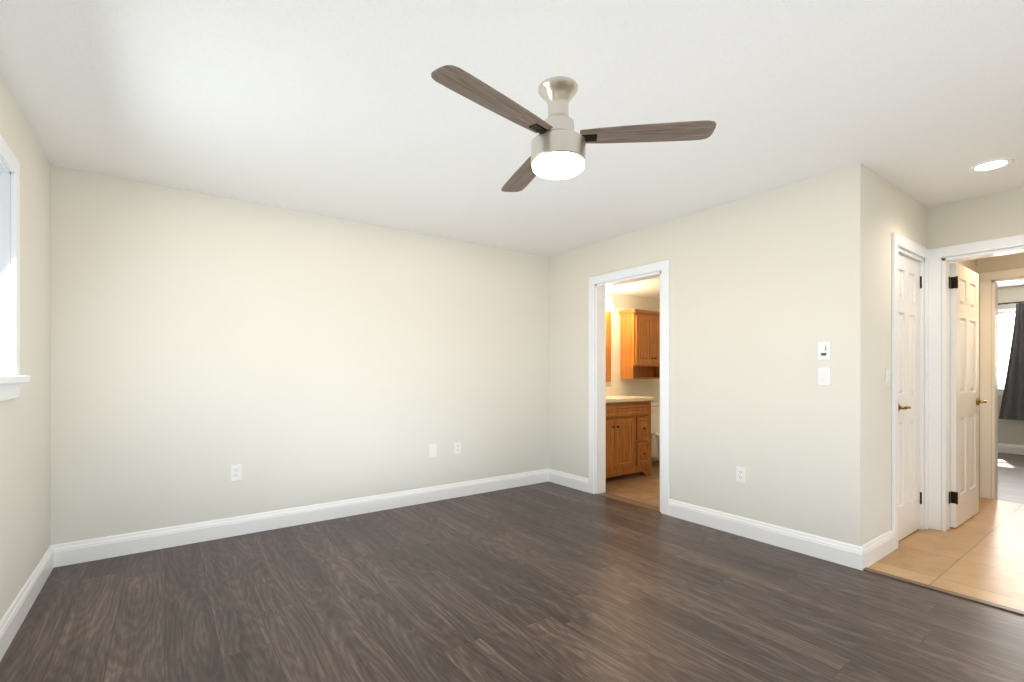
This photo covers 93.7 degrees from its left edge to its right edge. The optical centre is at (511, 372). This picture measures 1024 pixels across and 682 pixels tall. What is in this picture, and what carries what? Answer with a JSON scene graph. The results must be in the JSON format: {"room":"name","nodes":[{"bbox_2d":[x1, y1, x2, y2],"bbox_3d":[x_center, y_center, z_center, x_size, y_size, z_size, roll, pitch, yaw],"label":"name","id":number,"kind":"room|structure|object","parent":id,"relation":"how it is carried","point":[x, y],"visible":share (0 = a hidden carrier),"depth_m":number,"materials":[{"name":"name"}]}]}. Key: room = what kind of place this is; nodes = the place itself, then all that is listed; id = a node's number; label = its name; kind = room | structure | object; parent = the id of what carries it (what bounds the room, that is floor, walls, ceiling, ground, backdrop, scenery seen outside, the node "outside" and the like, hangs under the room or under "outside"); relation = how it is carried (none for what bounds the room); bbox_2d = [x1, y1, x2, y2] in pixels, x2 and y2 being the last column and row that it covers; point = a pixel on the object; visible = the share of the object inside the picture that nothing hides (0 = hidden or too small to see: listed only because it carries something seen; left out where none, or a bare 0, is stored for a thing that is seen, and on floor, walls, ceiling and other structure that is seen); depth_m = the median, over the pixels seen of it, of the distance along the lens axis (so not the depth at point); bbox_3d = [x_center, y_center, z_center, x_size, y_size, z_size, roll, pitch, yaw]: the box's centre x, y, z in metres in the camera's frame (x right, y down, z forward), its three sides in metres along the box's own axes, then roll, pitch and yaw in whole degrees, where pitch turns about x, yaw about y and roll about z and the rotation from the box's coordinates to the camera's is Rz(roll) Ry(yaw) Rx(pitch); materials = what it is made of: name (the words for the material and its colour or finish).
{"room":"empty bedroom","nodes":[
{"label":"empty bedroom","id":0,"kind":"room"},
{"bbox_2d":[0,74,50,620],"bbox_3d":[-1.382,-0.037,0.852,0.120,2.440,5.240,0,0,-36],"label":"wall","id":1,"kind":"structure","parent":0,"point":[25,480],"depth_m":2.44,"materials":[{"name":"paint"}]},
{"bbox_2d":[0,135,29,400],"bbox_3d":[-1.966,-0.427,1.700,0.170,1.090,1.250,0,0,-36],"label":"window","id":2,"kind":"structure","parent":1,"relation":"in","point":[9,277],"depth_m":2.14,"materials":[{"name":"white wood"}]},
{"bbox_2d":[0,544,55,660],"bbox_3d":[-1.327,1.115,0.891,0.016,0.135,5.000,0,0,-36],"label":"baseboard","id":3,"kind":"structure","parent":1,"relation":"attached to","point":[12,620],"depth_m":2.32,"materials":[{"name":"white wood"}]},
{"bbox_2d":[51,165,548,544],"bbox_3d":[-1.186,-0.037,4.154,4.070,2.440,0.120,0,0,-36],"label":"wall","id":4,"kind":"structure","parent":0,"point":[201,343],"depth_m":3.60,"materials":[{"name":"paint"}]},
{"bbox_2d":[230,464,241,480],"bbox_3d":[-2.003,0.728,3.483,0.073,0.116,0.009,0,0,-36],"label":"electrical outlet","id":5,"kind":"object","parent":4,"relation":"attached to","point":[235,472],"visible":1,"depth_m":3.48,"materials":[{"name":"white plastic"}]},
{"bbox_2d":[56,469,547,566],"bbox_3d":[-1.182,1.115,4.072,3.920,0.135,0.016,0,0,-36],"label":"baseboard","id":6,"kind":"structure","parent":4,"relation":"attached to","point":[75,552],"depth_m":3.60,"materials":[{"name":"white wood"}]},
{"bbox_2d":[430,444,436,456],"bbox_3d":[-0.723,0.718,4.410,0.073,0.116,0.007,0,0,-36],"label":"electrical outlet","id":7,"kind":"object","parent":4,"relation":"attached to","point":[433,450],"visible":1,"depth_m":4.41,"materials":[{"name":"white plastic"}]},
{"bbox_2d":[454,442,460,453],"bbox_3d":[-0.516,0.718,4.559,0.073,0.116,0.009,0,0,-36],"label":"electrical outlet","id":8,"kind":"object","parent":4,"relation":"attached to","point":[457,447],"visible":1,"depth_m":4.55,"materials":[{"name":"white plastic"}]},
{"bbox_2d":[0,481,1023,681],"bbox_3d":[0.218,1.213,2.010,4.070,0.060,5.240,0,0,-36],"label":"floor","id":9,"kind":"structure","parent":0,"point":[548,581],"depth_m":2.38,"materials":[{"name":"brown wood"}]},
{"bbox_2d":[596,492,1023,614],"bbox_3d":[2.120,1.179,2.954,0.129,0.007,4.300,0,0,-36],"label":"trim","id":10,"kind":"structure","parent":9,"relation":"on","point":[649,506],"depth_m":2.72,"materials":[{"name":"brown wood"}]},
{"bbox_2d":[0,0,1023,286],"bbox_3d":[3.219,-1.297,3.602,10.800,0.080,6.300,0,0,-36],"label":"ceiling","id":11,"kind":"structure","parent":0,"point":[352,110],"depth_m":2.21,"materials":[{"name":"white paint"}]},
{"bbox_2d":[431,65,715,191],"bbox_3d":[0.099,-1.073,2.151,1.176,0.366,1.119,0,0,-36],"label":"fan","id":12,"kind":"object","parent":11,"relation":"hanging from","point":[558,147],"visible":1,"depth_m":2.05,"materials":[{"name":"brown wood"}]},
{"bbox_2d":[969,158,1013,172],"bbox_3d":[2.905,-1.252,2.911,0.190,0.008,0.190,0,0,-36],"label":"recessed light","id":13,"kind":"object","parent":11,"relation":"in","point":[991,165],"visible":1,"depth_m":2.91,"materials":[{"name":"white plastic"}]},
{"bbox_2d":[606,460,659,506],"bbox_3d":[2.063,1.213,4.833,2.230,0.060,2.950,0,0,-36],"label":"floor","id":14,"kind":"structure","parent":0,"point":[637,486],"depth_m":4.97,"materials":[{"name":"tile"}]},
{"bbox_2d":[606,387,653,477],"bbox_3d":[1.058,0.668,5.423,1.046,1.030,0.562,0,0,-36],"label":"bathroom vanity","id":15,"kind":"object","parent":14,"relation":"on","point":[628,434],"visible":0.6,"depth_m":5.29,"materials":[{"name":"brown wood"}]},
{"bbox_2d":[651,402,659,458],"bbox_3d":[1.944,0.786,5.995,0.450,0.787,0.672,0,0,-36],"label":"toilet","id":16,"kind":"object","parent":14,"relation":"on","point":[655,430],"visible":0.23,"depth_m":6.05,"materials":[{"name":"white ceramic"}]},
{"bbox_2d":[606,292,659,461],"bbox_3d":[1.282,-0.037,6.014,2.110,2.440,0.120,0,0,-36],"label":"wall","id":17,"kind":"structure","parent":0,"point":[640,387],"depth_m":6.06,"materials":[{"name":"paint"}]},
{"bbox_2d":[606,311,610,381],"bbox_3d":[0.871,-0.312,5.618,0.800,0.850,0.032,0,0,-36],"label":"bathroom mirror","id":18,"kind":"object","parent":17,"relation":"attached to","point":[608,346],"visible":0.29,"depth_m":5.81,"materials":[{"name":"brown wood"}]},
{"bbox_2d":[606,297,613,308],"bbox_3d":[0.929,-0.832,5.589,0.740,0.130,0.149,0,0,-36],"label":"sconce","id":19,"kind":"object","parent":17,"relation":"attached to","point":[609,304],"visible":0.25,"depth_m":5.70,"materials":[{"name":"white glass"}]},
{"bbox_2d":[619,309,659,378],"bbox_3d":[1.694,-0.340,6.067,0.724,0.845,0.268,0,0,-36],"label":"upper cabinet","id":20,"kind":"object","parent":17,"relation":"attached to","point":[639,344],"visible":0.77,"depth_m":5.92,"materials":[{"name":"brown wood"}]},
{"bbox_2d":[606,277,659,299],"bbox_3d":[1.779,-1.002,5.226,1.990,0.050,1.740,0,0,-36],"label":"ceiling","id":21,"kind":"structure","parent":0,"point":[648,288],"depth_m":5.66,"materials":[{"name":"white paint"}]},
{"bbox_2d":[549,170,837,540],"bbox_3d":[1.261,-0.037,4.141,0.120,2.440,2.770,0,0,-36],"label":"wall","id":22,"kind":"structure","parent":0,"point":[753,300],"depth_m":3.48,"materials":[{"name":"paint"}]},
{"bbox_2d":[548,469,587,491],"bbox_3d":[0.584,1.115,4.961,0.016,0.135,0.589,0,0,-36],"label":"baseboard","id":23,"kind":"structure","parent":22,"relation":"attached to","point":[561,478],"depth_m":4.95,"materials":[{"name":"white wood"}]},
{"bbox_2d":[588,260,669,514],"bbox_3d":[1.084,0.124,4.387,0.156,2.116,0.927,0,0,-36],"label":"trim","id":24,"kind":"structure","parent":22,"relation":"attached to","point":[596,292],"depth_m":4.65,"materials":[{"name":"white wood"}]},
{"bbox_2d":[736,466,745,483],"bbox_3d":[1.661,0.743,3.480,0.009,0.116,0.073,0,0,-36],"label":"electrical outlet","id":25,"kind":"object","parent":22,"relation":"attached to","point":[740,474],"visible":1,"depth_m":3.48,"materials":[{"name":"white plastic"}]},
{"bbox_2d":[669,499,867,570],"bbox_3d":[1.699,1.115,3.420,0.016,0.135,1.360,0,0,-36],"label":"baseboard","id":26,"kind":"structure","parent":22,"relation":"attached to","point":[842,553],"depth_m":3.27,"materials":[{"name":"white wood"}]},
{"bbox_2d":[818,341,830,359],"bbox_3d":[1.976,-0.137,3.042,0.011,0.116,0.073,0,0,-36],"label":"thermostat","id":27,"kind":"object","parent":22,"relation":"attached to","point":[824,350],"visible":1,"depth_m":3.04,"materials":[{"name":"white plastic"}]},
{"bbox_2d":[818,367,830,385],"bbox_3d":[1.977,0.026,3.042,0.010,0.116,0.073,0,0,-36],"label":"light switch","id":28,"kind":"object","parent":22,"relation":"attached to","point":[824,376],"visible":1,"depth_m":3.04,"materials":[{"name":"white plastic"}]},
{"bbox_2d":[838,163,975,546],"bbox_3d":[3.218,-0.037,3.774,2.860,2.440,0.120,0,0,-36],"label":"wall","id":29,"kind":"structure","parent":0,"point":[875,210],"depth_m":2.97,"materials":[{"name":"paint"}]},
{"bbox_2d":[864,529,893,566],"bbox_3d":[2.323,1.115,3.042,0.529,0.135,0.016,0,0,-36],"label":"baseboard","id":30,"kind":"structure","parent":29,"relation":"attached to","point":[868,554],"depth_m":3.04,"materials":[{"name":"white wood"}]},
{"bbox_2d":[885,369,889,385],"bbox_3d":[2.471,0.033,3.152,0.073,0.116,0.010,0,0,-36],"label":"light switch","id":31,"kind":"object","parent":29,"relation":"attached to","point":[887,377],"visible":1,"depth_m":3.14,"materials":[{"name":"white plastic"}]},
{"bbox_2d":[898,253,921,540],"bbox_3d":[2.836,0.173,3.469,0.600,2.004,0.159,0,0,-36],"label":"closet door","id":32,"kind":"structure","parent":29,"relation":"in","point":[909,287],"depth_m":3.47,"materials":[{"name":"white wood"}]},
{"bbox_2d":[892,232,931,549],"bbox_3d":[2.821,0.124,3.478,0.792,2.116,0.169,0,0,-36],"label":"trim","id":33,"kind":"structure","parent":29,"relation":"attached to","point":[930,390],"depth_m":3.61,"materials":[{"name":"white wood"}]},
{"bbox_2d":[867,497,1023,610],"bbox_3d":[3.872,1.213,2.871,2.860,0.060,2.350,0,0,-36],"label":"floor","id":34,"kind":"structure","parent":0,"point":[979,554],"depth_m":3.07,"materials":[{"name":"beige tile"}]},
{"bbox_2d":[927,187,1023,529],"bbox_3d":[3.832,-0.037,2.841,0.120,2.440,2.110,0,0,-36],"label":"wall","id":35,"kind":"structure","parent":0,"point":[988,217],"depth_m":3.45,"materials":[{"name":"paint"}]},
{"bbox_2d":[949,263,986,527],"bbox_3d":[3.615,0.173,3.836,0.765,2.004,0.159,0,0,-36],"label":"hall door","id":36,"kind":"structure","parent":35,"relation":"in","point":[965,401],"depth_m":3.77,"materials":[{"name":"white wood"}]},
{"bbox_2d":[932,234,1023,530],"bbox_3d":[3.473,0.124,3.311,0.186,2.116,0.931,0,0,-36],"label":"trim","id":37,"kind":"structure","parent":35,"relation":"attached to","point":[1017,240],"depth_m":3.62,"materials":[{"name":"white wood"}]},
{"bbox_2d":[976,252,1023,498],"bbox_3d":[4.818,-0.037,4.105,0.120,2.440,5.000,0,0,-36],"label":"wall","id":38,"kind":"structure","parent":0,"point":[1002,262],"depth_m":4.48,"materials":[{"name":"paint"}]},
{"bbox_2d":[995,452,1023,503],"bbox_3d":[6.337,1.213,5.205,3.870,0.060,5.240,0,0,-36],"label":"floor","id":39,"kind":"structure","parent":0,"point":[1010,477],"depth_m":5.40,"materials":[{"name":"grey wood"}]},
{"bbox_2d":[998,285,1023,444],"bbox_3d":[7.856,-0.037,6.304,0.120,2.440,5.000,0,0,-36],"label":"wall","id":40,"kind":"structure","parent":0,"point":[1010,431],"depth_m":7.00,"materials":[{"name":"paint"}]},
{"bbox_2d":[998,304,1015,394],"bbox_3d":[7.449,-0.327,6.824,0.170,1.330,1.110,0,0,-36],"label":"window","id":41,"kind":"structure","parent":40,"relation":"in","point":[1003,309],"depth_m":7.06,"materials":[{"name":"white"}]},
{"bbox_2d":[998,301,1023,304],"bbox_3d":[7.382,-1.002,6.763,0.105,0.040,1.484,0,0,-36],"label":"curtain rod","id":42,"kind":"object","parent":40,"relation":"attached to","point":[1010,303],"depth_m":6.93,"materials":[{"name":"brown metal"}]},
{"bbox_2d":[999,303,1023,419],"bbox_3d":[7.311,-0.152,6.811,0.055,1.670,0.580,0,0,-36],"label":"curtain","id":43,"kind":"object","parent":42,"relation":"hanging from","point":[1012,406],"visible":1,"depth_m":6.90,"materials":[{"name":"grey fabric"}]},
{"bbox_2d":[998,443,1023,454],"bbox_3d":[7.801,1.115,6.264,0.016,0.135,5.000,0,0,-36],"label":"baseboard","id":44,"kind":"structure","parent":40,"relation":"attached to","point":[1002,448],"depth_m":6.99,"materials":[{"name":"white wood"}]}
]}

